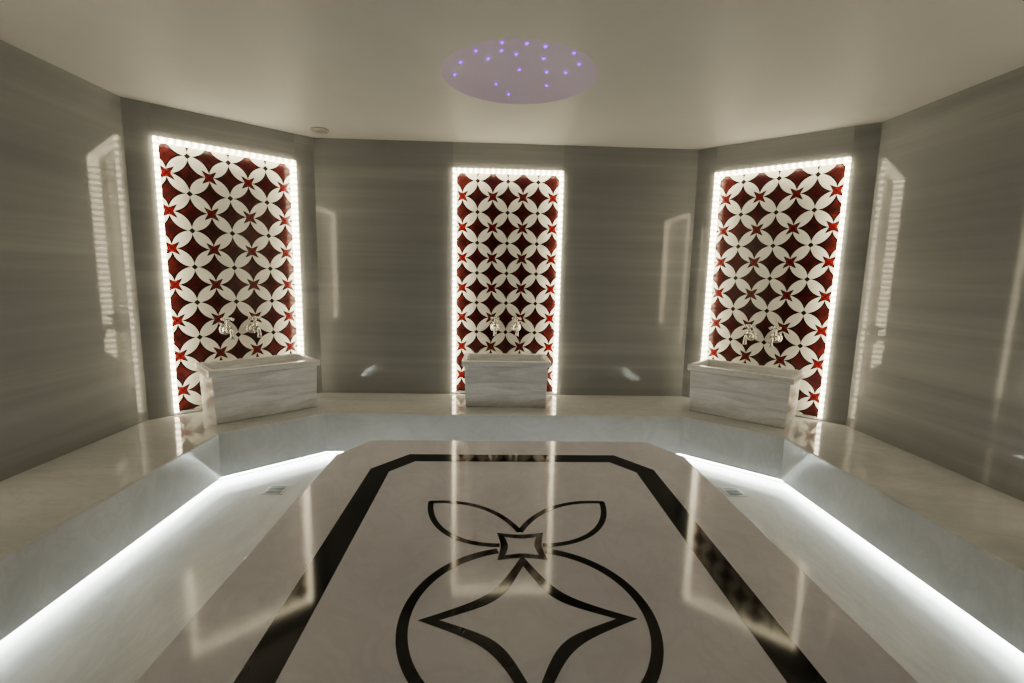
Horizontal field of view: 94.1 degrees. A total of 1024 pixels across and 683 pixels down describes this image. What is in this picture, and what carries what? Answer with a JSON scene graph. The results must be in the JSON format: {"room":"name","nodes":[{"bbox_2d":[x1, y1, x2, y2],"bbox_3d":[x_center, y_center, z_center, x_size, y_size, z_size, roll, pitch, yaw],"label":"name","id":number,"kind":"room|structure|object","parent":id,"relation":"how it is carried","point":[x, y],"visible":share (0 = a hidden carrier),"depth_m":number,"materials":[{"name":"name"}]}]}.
{"room":"spa","nodes":[
{"label":"spa","id":0,"kind":"room"},
{"bbox_2d":[0,40,147,481],"bbox_3d":[-2.967,-0.069,1.470,0.160,2.925,4.660,1,8,-2],"label":"wall","id":1,"kind":"structure","parent":0,"point":[72,378],"depth_m":3.12,"materials":[{"name":"grey stone"}]},
{"bbox_2d":[120,97,321,419],"bbox_3d":[-2.509,-0.458,4.336,1.444,2.925,0.160,-7,11,-44],"label":"wall","id":2,"kind":"structure","parent":0,"point":[141,120],"depth_m":3.92,"materials":[{"name":"grey stone"}]},
{"bbox_2d":[152,136,303,412],"bbox_3d":[-2.477,-0.545,4.293,1.083,2.246,0.118,-7,11,-44],"label":"mosaic panel","id":3,"kind":"object","parent":2,"relation":"attached to","point":[229,226],"visible":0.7,"depth_m":4.24,"materials":[{"name":"white"}]},
{"bbox_2d":[219,317,234,339],"bbox_3d":[-2.511,-0.121,4.228,0.110,0.192,0.236,-7,11,-44],"label":"faucet","id":4,"kind":"object","parent":3,"relation":"attached to","point":[224,329],"visible":1,"depth_m":4.22,"materials":[{"name":"silver metal"}]},
{"bbox_2d":[246,316,261,337],"bbox_3d":[-2.353,-0.139,4.380,0.110,0.192,0.236,-7,11,-44],"label":"faucet","id":5,"kind":"object","parent":3,"relation":"attached to","point":[252,327],"visible":1,"depth_m":4.38,"materials":[{"name":"silver metal"}]},
{"bbox_2d":[313,138,698,395],"bbox_3d":[-0.060,-0.491,4.930,3.760,2.925,0.160,1,8,-2],"label":"wall","id":6,"kind":"structure","parent":0,"point":[384,208],"depth_m":4.80,"materials":[{"name":"grey stone"}]},
{"bbox_2d":[452,168,563,392],"bbox_3d":[-0.057,-0.578,4.875,1.083,2.246,0.118,1,8,-2],"label":"mosaic panel","id":7,"kind":"object","parent":6,"relation":"attached to","point":[507,223],"visible":0.98,"depth_m":4.88,"materials":[{"name":"white"}]},
{"bbox_2d":[490,316,499,335],"bbox_3d":[-0.172,-0.162,4.858,0.110,0.192,0.236,1,8,-2],"label":"faucet","id":8,"kind":"object","parent":7,"relation":"attached to","point":[494,326],"visible":1,"depth_m":4.86,"materials":[{"name":"silver metal"}]},
{"bbox_2d":[511,316,520,335],"bbox_3d":[0.047,-0.158,4.866,0.110,0.192,0.236,1,8,-2],"label":"faucet","id":9,"kind":"object","parent":7,"relation":"attached to","point":[516,326],"visible":1,"depth_m":4.87,"materials":[{"name":"silver metal"}]},
{"bbox_2d":[0,0,1023,148],"bbox_3d":[0.089,-1.473,1.384,6.220,0.001,6.920,1,8,-2],"label":"ceiling","id":10,"kind":"structure","parent":0,"point":[673,74],"depth_m":2.81,"materials":[{"name":"paint"}]},
{"bbox_2d":[310,127,328,134],"bbox_3d":[-1.738,-1.894,4.311,0.160,0.042,0.160,1,8,-2],"label":"smoke detector","id":11,"kind":"object","parent":10,"relation":"attached to","point":[317,130],"visible":1,"depth_m":4.28,"materials":[{"name":"grey plastic"}]},
{"bbox_2d":[441,39,597,103],"bbox_3d":[0.049,-1.747,3.072,1.000,0.078,1.000,1,8,-2],"label":"ceiling light","id":12,"kind":"object","parent":10,"relation":"attached to","point":[508,71],"visible":1,"depth_m":3.10,"materials":[{"name":"purple paint"}]},
{"bbox_2d":[0,454,1023,682],"bbox_3d":[0.030,1.474,1.793,6.100,0.100,6.800,1,8,-2],"label":"floor","id":13,"kind":"structure","parent":0,"point":[112,625],"depth_m":2.51,"materials":[{"name":"white stone"}]},
{"bbox_2d":[261,485,289,494],"bbox_3d":[-1.796,1.129,3.629,0.150,0.004,0.150,1,8,-2],"label":"floor drain","id":14,"kind":"object","parent":13,"relation":"on","point":[272,489],"visible":1,"depth_m":3.62,"materials":[{"name":"silver metal"}]},
{"bbox_2d":[0,392,1023,653],"bbox_3d":[0.035,1.216,1.757,5.896,0.419,6.596,1,8,-2],"label":"bench","id":15,"kind":"object","parent":13,"relation":"on","point":[62,518],"visible":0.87,"depth_m":3.14,"materials":[{"name":"beige stone"}]},
{"bbox_2d":[195,353,319,423],"bbox_3d":[-2.233,0.391,4.237,0.880,0.440,0.485,-7,11,-44],"label":"basin","id":16,"kind":"object","parent":15,"relation":"on","point":[243,388],"visible":1,"depth_m":4.07,"materials":[{"name":"white stone"}]},
{"bbox_2d":[220,452,781,480],"bbox_3d":[-0.007,1.232,2.868,4.636,0.038,3.138,1,8,-2],"label":"led strip","id":17,"kind":"object","parent":15,"relation":"attached to","point":[323,452],"visible":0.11,"depth_m":4.12,"materials":[{"name":"white plastic"}]},
{"bbox_2d":[462,353,550,406],"bbox_3d":[-0.064,0.372,4.689,0.830,0.440,0.485,1,8,-2],"label":"basin","id":18,"kind":"object","parent":15,"relation":"on","point":[491,379],"visible":1,"depth_m":4.47,"materials":[{"name":"white stone"}]},
{"bbox_2d":[687,358,804,428],"bbox_3d":[2.132,0.455,4.404,0.880,0.440,0.485,8,10,40],"label":"basin","id":19,"kind":"object","parent":15,"relation":"on","point":[760,394],"visible":1,"depth_m":4.24,"materials":[{"name":"white stone"}]},
{"bbox_2d":[135,440,917,682],"bbox_3d":[0.055,1.215,1.758,2.410,0.420,3.770,1,8,-2],"label":"platform","id":20,"kind":"object","parent":13,"relation":"on","point":[401,561],"visible":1,"depth_m":1.91,"materials":[{"name":"beige stone"}]},
{"bbox_2d":[719,487,746,495],"bbox_3d":[1.741,1.183,3.754,0.150,0.004,0.150,1,8,-2],"label":"floor drain","id":21,"kind":"object","parent":13,"relation":"on","point":[730,491],"visible":1,"depth_m":3.75,"materials":[{"name":"silver metal"}]},
{"bbox_2d":[682,122,881,424],"bbox_3d":[2.424,-0.385,4.524,1.444,2.925,0.160,8,10,40],"label":"wall","id":22,"kind":"structure","parent":0,"point":[861,143],"depth_m":4.14,"materials":[{"name":"grey stone"}]},
{"bbox_2d":[701,157,850,417],"bbox_3d":[2.398,-0.474,4.478,1.083,2.246,0.118,8,10,40],"label":"mosaic panel","id":23,"kind":"object","parent":22,"relation":"attached to","point":[776,235],"visible":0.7,"depth_m":4.44,"materials":[{"name":"white"}]},
{"bbox_2d":[742,324,756,344],"bbox_3d":[2.256,-0.071,4.555,0.110,0.192,0.236,8,10,40],"label":"faucet","id":24,"kind":"object","parent":23,"relation":"attached to","point":[750,335],"visible":1,"depth_m":4.55,"materials":[{"name":"silver metal"}]},
{"bbox_2d":[768,326,782,347],"bbox_3d":[2.425,-0.048,4.415,0.110,0.192,0.236,8,10,40],"label":"faucet","id":25,"kind":"object","parent":23,"relation":"attached to","point":[775,337],"visible":1,"depth_m":4.41,"materials":[{"name":"silver metal"}]},
{"bbox_2d":[846,66,1023,501],"bbox_3d":[3.088,0.020,1.700,0.160,2.925,4.660,1,8,-2],"label":"wall","id":26,"kind":"structure","parent":0,"point":[938,372],"depth_m":3.21,"materials":[{"name":"grey stone"}]}
]}

